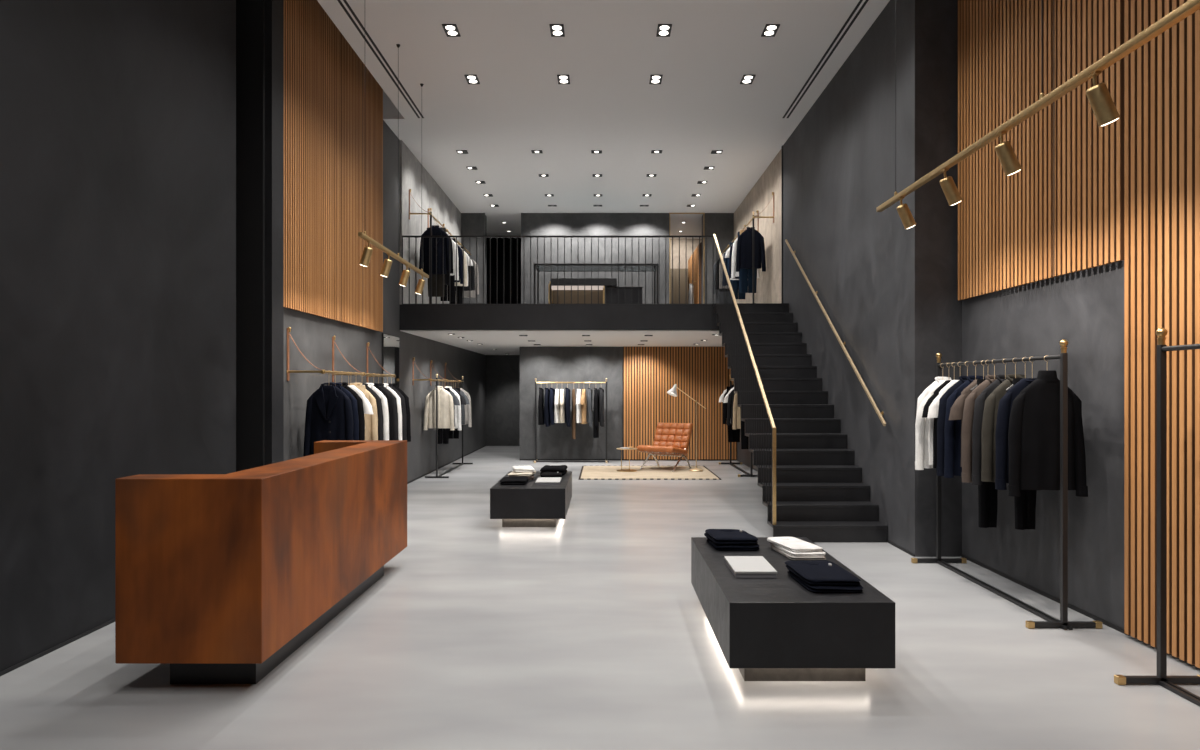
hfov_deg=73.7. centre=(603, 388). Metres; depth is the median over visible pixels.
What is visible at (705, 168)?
recessed light
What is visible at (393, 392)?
shirt
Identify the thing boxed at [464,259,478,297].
coat
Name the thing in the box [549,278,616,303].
display cabinet
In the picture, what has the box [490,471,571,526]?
display table
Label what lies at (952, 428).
shirt
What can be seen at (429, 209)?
rail
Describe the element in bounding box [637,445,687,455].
seat cushion
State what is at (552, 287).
shelf
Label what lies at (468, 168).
recessed light
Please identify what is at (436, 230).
blazer
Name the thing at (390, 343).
wall mirror
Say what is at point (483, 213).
trim
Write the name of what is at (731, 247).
jacket
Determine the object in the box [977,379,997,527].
trousers
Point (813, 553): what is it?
shirt
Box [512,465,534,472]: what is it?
sweater
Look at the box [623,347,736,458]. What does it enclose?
panel
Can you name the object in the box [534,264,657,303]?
table
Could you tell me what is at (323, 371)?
rail
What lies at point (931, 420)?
t-shirt
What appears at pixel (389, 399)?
jacket
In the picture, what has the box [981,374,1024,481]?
jacket
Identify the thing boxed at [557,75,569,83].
recessed light
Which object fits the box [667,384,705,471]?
floor lamp
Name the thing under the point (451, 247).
jacket
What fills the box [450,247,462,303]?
trousers
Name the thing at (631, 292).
base cabinet
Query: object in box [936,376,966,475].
shirt
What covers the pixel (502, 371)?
wall
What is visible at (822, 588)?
sweater
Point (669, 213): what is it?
trim
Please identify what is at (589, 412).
shirt
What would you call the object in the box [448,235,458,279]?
shirt
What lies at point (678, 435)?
cushion
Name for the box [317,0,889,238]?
ceiling
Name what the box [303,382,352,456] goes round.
blazer
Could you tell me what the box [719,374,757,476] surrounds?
clothes rack
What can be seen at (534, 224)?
wall
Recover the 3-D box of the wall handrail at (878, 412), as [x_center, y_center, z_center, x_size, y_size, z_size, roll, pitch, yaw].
[2.729,-0.925,9.780,0.081,2.574,4.195,0,0,0]
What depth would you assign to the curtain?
19.85 m
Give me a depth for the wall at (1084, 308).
5.44 m
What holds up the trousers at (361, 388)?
hanging from the clothes hanger
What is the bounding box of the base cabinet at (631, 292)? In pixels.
[605,287,642,303]
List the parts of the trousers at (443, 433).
trouser leg, trouser leg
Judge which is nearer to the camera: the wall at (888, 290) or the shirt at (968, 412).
the shirt at (968, 412)
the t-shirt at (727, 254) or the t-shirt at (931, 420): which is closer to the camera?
the t-shirt at (931, 420)
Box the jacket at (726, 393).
[723,385,733,424]
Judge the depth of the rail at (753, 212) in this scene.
13.13 m
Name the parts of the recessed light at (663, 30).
backing plate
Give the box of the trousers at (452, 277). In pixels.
[440,238,455,300]
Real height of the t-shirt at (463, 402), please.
0.684 m
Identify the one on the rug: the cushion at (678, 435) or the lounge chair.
the lounge chair
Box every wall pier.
[265,0,283,464]
[702,213,733,303]
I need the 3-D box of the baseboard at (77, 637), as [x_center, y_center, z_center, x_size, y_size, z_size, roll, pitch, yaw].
[-3.151,1.490,2.630,0.012,0.020,8.460,0,0,0]
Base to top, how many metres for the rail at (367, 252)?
2.593 m
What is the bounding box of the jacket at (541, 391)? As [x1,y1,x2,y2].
[538,387,543,424]
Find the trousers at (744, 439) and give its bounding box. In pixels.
[740,407,748,448]
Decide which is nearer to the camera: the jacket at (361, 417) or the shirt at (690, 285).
the jacket at (361, 417)
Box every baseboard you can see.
[0,618,114,675]
[407,445,485,483]
[520,459,735,459]
[887,540,1129,635]
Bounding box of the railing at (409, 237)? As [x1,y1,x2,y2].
[402,236,713,303]
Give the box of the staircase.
[713,303,887,541]
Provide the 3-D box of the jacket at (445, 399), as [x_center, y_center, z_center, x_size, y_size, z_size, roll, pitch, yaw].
[-2.800,0.333,13.597,0.527,0.748,0.125,0,0,1]
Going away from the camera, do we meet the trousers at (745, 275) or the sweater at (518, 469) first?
the sweater at (518, 469)
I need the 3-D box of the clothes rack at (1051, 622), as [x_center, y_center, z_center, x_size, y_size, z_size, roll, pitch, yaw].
[2.880,0.596,5.945,0.464,1.808,1.970,0,0,0]
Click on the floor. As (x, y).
(591, 630)
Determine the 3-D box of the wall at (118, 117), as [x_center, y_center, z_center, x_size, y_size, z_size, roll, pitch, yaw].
[-3.303,-1.350,2.630,0.295,5.700,8.460,0,0,0]
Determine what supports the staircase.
on the floor
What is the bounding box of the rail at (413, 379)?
[412,357,472,477]
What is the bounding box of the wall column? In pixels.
[461,213,486,303]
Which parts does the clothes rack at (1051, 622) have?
post, hanging rail, post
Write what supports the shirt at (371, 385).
hanging from the clothes hanger
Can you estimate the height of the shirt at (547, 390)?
0.788 m
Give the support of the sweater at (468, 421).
hanging from the clothes hanger
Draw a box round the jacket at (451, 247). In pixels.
[423,234,453,284]
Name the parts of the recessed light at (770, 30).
backing plate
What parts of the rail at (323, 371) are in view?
arm, rail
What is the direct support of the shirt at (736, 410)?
hanging from the clothes hanger
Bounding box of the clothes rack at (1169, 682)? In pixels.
[1114,328,1199,705]
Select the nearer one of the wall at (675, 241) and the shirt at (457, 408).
the shirt at (457, 408)
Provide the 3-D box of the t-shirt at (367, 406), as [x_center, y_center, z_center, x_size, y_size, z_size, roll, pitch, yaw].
[-2.741,0.199,8.578,0.543,0.464,0.128,0,0,4]
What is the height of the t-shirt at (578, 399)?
0.684 m
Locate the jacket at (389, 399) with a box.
[374,383,393,439]
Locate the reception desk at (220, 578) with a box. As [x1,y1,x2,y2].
[115,440,406,683]
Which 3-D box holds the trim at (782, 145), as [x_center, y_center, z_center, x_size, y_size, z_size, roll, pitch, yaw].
[2.768,-2.516,12.398,0.025,2.488,0.045,0,0,0]
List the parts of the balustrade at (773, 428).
handrail, newel post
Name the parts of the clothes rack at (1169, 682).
post, hanging rail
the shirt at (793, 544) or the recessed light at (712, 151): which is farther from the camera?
the recessed light at (712, 151)
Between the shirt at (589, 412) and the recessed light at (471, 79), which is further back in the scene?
the shirt at (589, 412)
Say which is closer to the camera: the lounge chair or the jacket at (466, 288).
the lounge chair
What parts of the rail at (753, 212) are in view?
rail, post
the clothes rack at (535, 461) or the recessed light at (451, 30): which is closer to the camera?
the recessed light at (451, 30)
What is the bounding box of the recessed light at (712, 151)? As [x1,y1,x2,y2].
[711,150,722,153]
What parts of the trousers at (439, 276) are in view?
trouser leg, trouser leg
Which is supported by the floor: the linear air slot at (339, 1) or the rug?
the rug
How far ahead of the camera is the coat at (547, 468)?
9.76 m
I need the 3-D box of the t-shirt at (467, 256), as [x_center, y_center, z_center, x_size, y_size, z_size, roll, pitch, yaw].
[-2.730,-2.272,15.056,0.540,0.684,0.134,0,0,2]
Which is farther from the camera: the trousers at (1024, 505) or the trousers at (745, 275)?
the trousers at (745, 275)
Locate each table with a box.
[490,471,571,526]
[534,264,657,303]
[616,448,636,471]
[691,537,894,680]
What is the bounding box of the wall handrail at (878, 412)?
[785,239,885,425]
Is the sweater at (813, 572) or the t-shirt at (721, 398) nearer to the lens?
the sweater at (813, 572)
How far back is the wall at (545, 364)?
16.70 m
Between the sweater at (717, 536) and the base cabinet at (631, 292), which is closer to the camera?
the sweater at (717, 536)
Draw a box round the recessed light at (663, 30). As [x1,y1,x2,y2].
[656,24,671,36]
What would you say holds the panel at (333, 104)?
attached to the wall at (312, 334)
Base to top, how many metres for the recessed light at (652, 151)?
0.012 m
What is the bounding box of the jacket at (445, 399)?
[423,386,453,429]
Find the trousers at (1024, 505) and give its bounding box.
[1012,378,1036,529]
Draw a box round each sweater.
[460,388,471,426]
[500,476,528,484]
[508,470,535,475]
[509,474,533,479]
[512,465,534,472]
[704,529,757,544]
[706,537,759,550]
[785,560,860,585]
[787,571,862,592]
[995,378,1036,489]
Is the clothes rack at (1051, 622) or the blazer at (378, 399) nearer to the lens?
the clothes rack at (1051, 622)
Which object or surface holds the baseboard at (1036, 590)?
attached to the wall at (888, 290)
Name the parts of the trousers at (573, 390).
trouser leg, trouser leg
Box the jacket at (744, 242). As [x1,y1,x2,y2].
[736,227,765,271]
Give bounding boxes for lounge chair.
[637,422,692,471]
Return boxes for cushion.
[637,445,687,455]
[652,422,692,449]
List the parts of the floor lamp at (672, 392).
lamp shade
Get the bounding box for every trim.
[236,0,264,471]
[483,213,522,303]
[669,213,704,303]
[781,145,782,302]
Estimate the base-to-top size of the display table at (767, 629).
0.443 m
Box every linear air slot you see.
[337,0,423,117]
[783,0,868,117]
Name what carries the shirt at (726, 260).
hanging from the clothes hanger
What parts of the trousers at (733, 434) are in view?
trouser leg, trouser leg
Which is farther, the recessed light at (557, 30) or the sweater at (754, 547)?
the recessed light at (557, 30)
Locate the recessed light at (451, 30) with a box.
[442,24,460,36]
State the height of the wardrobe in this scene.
1.660 m
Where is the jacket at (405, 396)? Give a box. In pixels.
[392,383,410,441]
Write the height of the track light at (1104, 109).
2.551 m
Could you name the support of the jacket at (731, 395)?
hanging from the clothes hanger
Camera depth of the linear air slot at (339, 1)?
8.97 m
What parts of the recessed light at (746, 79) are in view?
backing plate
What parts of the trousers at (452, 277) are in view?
trouser leg, trouser leg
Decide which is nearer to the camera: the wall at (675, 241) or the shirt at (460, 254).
the shirt at (460, 254)
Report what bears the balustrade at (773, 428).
on the staircase
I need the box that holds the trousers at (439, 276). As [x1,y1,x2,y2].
[427,228,445,296]
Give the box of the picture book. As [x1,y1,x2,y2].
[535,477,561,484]
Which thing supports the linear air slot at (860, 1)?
attached to the ceiling at (609, 51)
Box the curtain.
[487,238,520,303]
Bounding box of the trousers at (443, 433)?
[438,388,449,443]
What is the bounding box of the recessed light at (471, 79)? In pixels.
[464,75,479,83]
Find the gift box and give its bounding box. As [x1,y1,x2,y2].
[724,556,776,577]
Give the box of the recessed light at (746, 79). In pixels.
[740,75,755,83]
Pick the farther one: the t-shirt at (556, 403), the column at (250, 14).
the t-shirt at (556, 403)
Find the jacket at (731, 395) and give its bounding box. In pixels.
[727,389,736,424]
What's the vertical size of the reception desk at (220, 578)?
1.060 m
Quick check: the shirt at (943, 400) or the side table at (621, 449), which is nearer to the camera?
the shirt at (943, 400)
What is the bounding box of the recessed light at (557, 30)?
[549,24,564,36]
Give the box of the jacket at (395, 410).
[379,383,398,439]
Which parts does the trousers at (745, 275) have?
trouser leg, trouser leg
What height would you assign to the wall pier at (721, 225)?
2.488 m
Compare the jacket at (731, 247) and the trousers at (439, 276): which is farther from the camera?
the jacket at (731, 247)
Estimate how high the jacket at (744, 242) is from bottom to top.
0.748 m
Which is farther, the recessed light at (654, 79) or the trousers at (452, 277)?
the trousers at (452, 277)
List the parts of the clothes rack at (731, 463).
post, post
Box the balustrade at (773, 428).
[713,234,775,524]
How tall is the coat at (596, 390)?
1.011 m
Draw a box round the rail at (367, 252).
[358,44,428,293]
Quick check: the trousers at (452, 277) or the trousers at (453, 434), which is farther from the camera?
the trousers at (453, 434)
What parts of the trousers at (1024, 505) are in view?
trouser leg, trouser leg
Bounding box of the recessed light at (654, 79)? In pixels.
[649,75,662,83]
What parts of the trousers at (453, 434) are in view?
trouser leg, trouser leg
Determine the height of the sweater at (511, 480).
0.058 m
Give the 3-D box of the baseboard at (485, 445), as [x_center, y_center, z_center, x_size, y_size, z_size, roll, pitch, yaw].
[-3.086,1.488,14.160,0.012,0.025,13.480,0,0,0]
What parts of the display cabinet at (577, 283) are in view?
panel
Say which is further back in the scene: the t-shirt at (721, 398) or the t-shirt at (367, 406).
the t-shirt at (721, 398)
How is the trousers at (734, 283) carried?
hanging from the clothes hanger
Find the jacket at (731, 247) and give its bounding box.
[729,244,738,278]
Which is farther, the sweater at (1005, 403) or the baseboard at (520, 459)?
the baseboard at (520, 459)
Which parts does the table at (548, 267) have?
leg, leg, frame, glass, leg, leg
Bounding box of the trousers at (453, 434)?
[449,388,459,438]
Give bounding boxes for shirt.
[350,383,377,439]
[367,383,388,439]
[383,383,401,439]
[434,386,461,429]
[447,243,467,285]
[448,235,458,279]
[455,245,462,283]
[540,472,561,476]
[544,387,550,426]
[564,388,570,426]
[586,388,592,426]
[598,387,604,426]
[688,284,693,303]
[721,254,728,288]
[722,248,730,285]
[731,238,759,277]
[732,394,740,428]
[767,537,822,551]
[770,542,825,555]
[771,545,825,560]
[915,377,950,469]
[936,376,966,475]
[944,376,984,477]
[961,375,995,482]
[972,374,1007,484]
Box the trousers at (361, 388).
[354,385,365,416]
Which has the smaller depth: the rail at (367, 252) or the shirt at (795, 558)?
the shirt at (795, 558)
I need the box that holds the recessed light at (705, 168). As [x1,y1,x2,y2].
[704,167,714,169]
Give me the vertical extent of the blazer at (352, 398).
0.871 m
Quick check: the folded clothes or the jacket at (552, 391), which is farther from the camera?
the jacket at (552, 391)
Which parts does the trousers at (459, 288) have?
trouser leg, trouser leg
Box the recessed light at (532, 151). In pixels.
[531,150,542,152]
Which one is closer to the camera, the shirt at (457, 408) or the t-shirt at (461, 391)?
the shirt at (457, 408)
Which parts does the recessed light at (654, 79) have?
backing plate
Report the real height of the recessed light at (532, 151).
0.012 m
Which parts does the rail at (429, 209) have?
post, rail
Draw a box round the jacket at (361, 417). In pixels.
[336,382,364,439]
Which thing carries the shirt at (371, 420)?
hanging from the clothes hanger
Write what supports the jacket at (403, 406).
hanging from the clothes hanger
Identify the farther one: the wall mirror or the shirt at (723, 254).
the shirt at (723, 254)
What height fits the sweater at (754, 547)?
0.043 m
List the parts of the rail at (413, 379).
arm, post, rail, post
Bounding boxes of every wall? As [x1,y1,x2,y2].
[0,0,235,671]
[284,120,485,481]
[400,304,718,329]
[486,355,519,445]
[520,347,736,459]
[523,213,668,303]
[670,239,701,268]
[734,0,961,556]
[962,260,1199,668]
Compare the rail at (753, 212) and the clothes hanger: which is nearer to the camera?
the clothes hanger
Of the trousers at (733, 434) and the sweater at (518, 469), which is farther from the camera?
the trousers at (733, 434)
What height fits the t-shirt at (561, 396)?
0.684 m
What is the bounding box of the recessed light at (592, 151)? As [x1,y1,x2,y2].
[591,150,601,152]
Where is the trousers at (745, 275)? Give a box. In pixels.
[738,232,756,292]
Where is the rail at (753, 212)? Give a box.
[721,192,773,302]
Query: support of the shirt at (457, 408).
hanging from the clothes hanger
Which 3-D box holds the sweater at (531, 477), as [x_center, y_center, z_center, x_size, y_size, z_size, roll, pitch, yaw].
[-0.976,1.040,9.489,0.292,0.047,0.427,0,0,-6]
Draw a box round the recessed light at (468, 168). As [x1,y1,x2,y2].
[466,167,477,169]
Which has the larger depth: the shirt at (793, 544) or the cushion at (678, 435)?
the cushion at (678, 435)
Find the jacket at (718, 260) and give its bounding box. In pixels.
[717,260,729,290]
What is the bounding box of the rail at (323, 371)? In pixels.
[286,327,395,382]
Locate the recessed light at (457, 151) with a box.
[456,150,467,153]
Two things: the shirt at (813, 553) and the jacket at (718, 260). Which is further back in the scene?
the jacket at (718, 260)
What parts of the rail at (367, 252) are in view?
rail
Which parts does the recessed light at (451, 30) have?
backing plate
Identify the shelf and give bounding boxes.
[551,286,603,289]
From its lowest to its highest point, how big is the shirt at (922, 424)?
0.788 m
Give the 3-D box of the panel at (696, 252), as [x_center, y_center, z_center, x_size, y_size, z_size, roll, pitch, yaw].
[2.127,-2.234,18.775,0.054,1.932,2.550,0,0,0]
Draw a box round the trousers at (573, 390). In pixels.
[572,389,575,438]
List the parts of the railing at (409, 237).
rail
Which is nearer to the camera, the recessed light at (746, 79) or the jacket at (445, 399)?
the recessed light at (746, 79)
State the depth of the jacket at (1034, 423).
5.16 m
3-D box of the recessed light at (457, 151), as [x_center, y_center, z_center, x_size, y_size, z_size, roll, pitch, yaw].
[-2.250,-3.754,12.700,0.170,0.012,0.150,0,0,0]
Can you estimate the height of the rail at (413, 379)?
2.004 m
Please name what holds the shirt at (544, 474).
on the display table at (530, 504)
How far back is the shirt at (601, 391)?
16.08 m
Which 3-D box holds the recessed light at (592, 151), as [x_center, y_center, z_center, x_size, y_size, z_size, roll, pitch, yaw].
[-0.116,-3.754,12.690,0.170,0.012,0.130,0,0,0]
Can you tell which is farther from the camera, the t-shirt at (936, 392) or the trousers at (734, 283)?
the trousers at (734, 283)
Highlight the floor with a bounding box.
[0,446,1199,749]
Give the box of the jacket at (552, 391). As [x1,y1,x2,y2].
[549,387,555,424]
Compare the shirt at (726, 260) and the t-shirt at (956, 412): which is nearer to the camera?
the t-shirt at (956, 412)
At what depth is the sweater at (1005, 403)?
5.36 m
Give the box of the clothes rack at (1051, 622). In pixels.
[911,339,1102,629]
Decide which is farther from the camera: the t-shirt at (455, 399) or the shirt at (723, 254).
the shirt at (723, 254)
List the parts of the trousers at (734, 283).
trouser leg, trouser leg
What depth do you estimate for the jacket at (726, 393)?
15.21 m
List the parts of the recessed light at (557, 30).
backing plate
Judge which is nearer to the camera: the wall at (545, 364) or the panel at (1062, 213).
the panel at (1062, 213)
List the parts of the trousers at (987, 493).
trouser leg, trouser leg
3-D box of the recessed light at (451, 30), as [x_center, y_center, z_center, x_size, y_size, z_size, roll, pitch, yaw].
[-1.600,-3.754,8.390,0.145,0.012,0.270,0,0,0]
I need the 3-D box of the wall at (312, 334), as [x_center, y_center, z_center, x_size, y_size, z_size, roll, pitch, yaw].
[-3.255,-1.350,14.210,0.390,5.700,13.580,0,0,0]
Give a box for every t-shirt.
[348,385,372,413]
[450,390,459,426]
[452,388,465,404]
[460,390,469,423]
[465,252,472,282]
[554,389,559,422]
[559,389,564,422]
[576,389,581,422]
[580,389,586,423]
[719,390,726,401]
[723,387,733,402]
[725,246,738,279]
[918,380,945,464]
[922,380,950,467]
[927,380,958,417]
[949,379,976,466]
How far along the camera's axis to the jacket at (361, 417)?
8.33 m
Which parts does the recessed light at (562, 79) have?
backing plate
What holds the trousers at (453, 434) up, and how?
hanging from the clothes hanger
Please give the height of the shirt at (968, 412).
0.788 m
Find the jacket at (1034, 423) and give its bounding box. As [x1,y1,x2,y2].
[1008,370,1087,496]
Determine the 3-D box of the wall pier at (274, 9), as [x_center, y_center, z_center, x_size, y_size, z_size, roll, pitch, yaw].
[-3.211,-1.350,7.290,0.478,5.700,0.260,0,0,0]
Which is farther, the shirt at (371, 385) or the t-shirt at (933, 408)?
the shirt at (371, 385)
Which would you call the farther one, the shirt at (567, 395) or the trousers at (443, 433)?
the shirt at (567, 395)
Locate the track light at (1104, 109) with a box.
[876,0,1199,228]
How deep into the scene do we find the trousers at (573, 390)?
16.16 m
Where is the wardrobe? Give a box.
[670,269,687,303]
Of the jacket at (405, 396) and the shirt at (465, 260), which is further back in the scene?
the shirt at (465, 260)
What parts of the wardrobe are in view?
door, door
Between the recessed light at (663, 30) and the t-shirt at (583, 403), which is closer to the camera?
the recessed light at (663, 30)
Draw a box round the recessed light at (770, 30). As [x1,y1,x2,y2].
[761,24,779,36]
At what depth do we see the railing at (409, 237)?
12.10 m
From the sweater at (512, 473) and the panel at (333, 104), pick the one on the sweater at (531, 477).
the sweater at (512, 473)
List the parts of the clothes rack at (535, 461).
post, hanging rail, post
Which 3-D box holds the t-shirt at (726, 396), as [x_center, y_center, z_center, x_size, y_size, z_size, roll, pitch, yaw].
[2.502,0.303,14.943,0.544,0.684,0.134,0,0,-1]
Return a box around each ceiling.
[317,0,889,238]
[400,330,724,354]
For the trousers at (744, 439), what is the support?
hanging from the clothes hanger
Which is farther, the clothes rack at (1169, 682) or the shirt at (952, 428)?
the shirt at (952, 428)
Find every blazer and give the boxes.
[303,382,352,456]
[310,383,358,454]
[362,383,383,439]
[419,225,450,273]
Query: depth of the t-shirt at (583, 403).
16.14 m
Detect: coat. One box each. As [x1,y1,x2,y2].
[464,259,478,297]
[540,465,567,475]
[593,388,598,437]
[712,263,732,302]
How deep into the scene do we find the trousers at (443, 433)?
13.88 m
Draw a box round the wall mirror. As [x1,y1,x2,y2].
[382,333,398,387]
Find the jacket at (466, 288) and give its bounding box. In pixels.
[464,256,474,290]
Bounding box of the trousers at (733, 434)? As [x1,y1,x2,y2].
[726,386,739,441]
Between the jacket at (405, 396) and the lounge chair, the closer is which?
the jacket at (405, 396)
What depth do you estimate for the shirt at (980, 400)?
5.71 m
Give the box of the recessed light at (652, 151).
[651,150,661,152]
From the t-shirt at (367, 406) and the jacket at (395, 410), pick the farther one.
the jacket at (395, 410)
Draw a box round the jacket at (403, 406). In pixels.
[388,383,406,439]
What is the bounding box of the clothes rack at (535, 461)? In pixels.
[533,378,608,462]
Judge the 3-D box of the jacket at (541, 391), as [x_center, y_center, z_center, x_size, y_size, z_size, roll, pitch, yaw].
[-1.279,0.357,16.280,0.121,0.756,0.470,0,0,-2]
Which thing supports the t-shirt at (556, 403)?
hanging from the clothes hanger
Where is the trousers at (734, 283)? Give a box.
[729,242,745,298]
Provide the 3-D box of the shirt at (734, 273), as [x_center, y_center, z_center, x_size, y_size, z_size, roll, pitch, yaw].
[2.450,-2.307,13.861,0.498,0.788,0.143,0,0,3]
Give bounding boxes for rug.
[578,466,720,479]
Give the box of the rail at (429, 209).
[409,189,469,303]
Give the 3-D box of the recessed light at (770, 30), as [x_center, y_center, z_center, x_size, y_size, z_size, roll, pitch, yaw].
[1.745,-3.754,8.390,0.145,0.012,0.270,0,0,0]
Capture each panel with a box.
[284,0,382,331]
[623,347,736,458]
[688,242,701,303]
[958,0,1123,300]
[1124,0,1199,667]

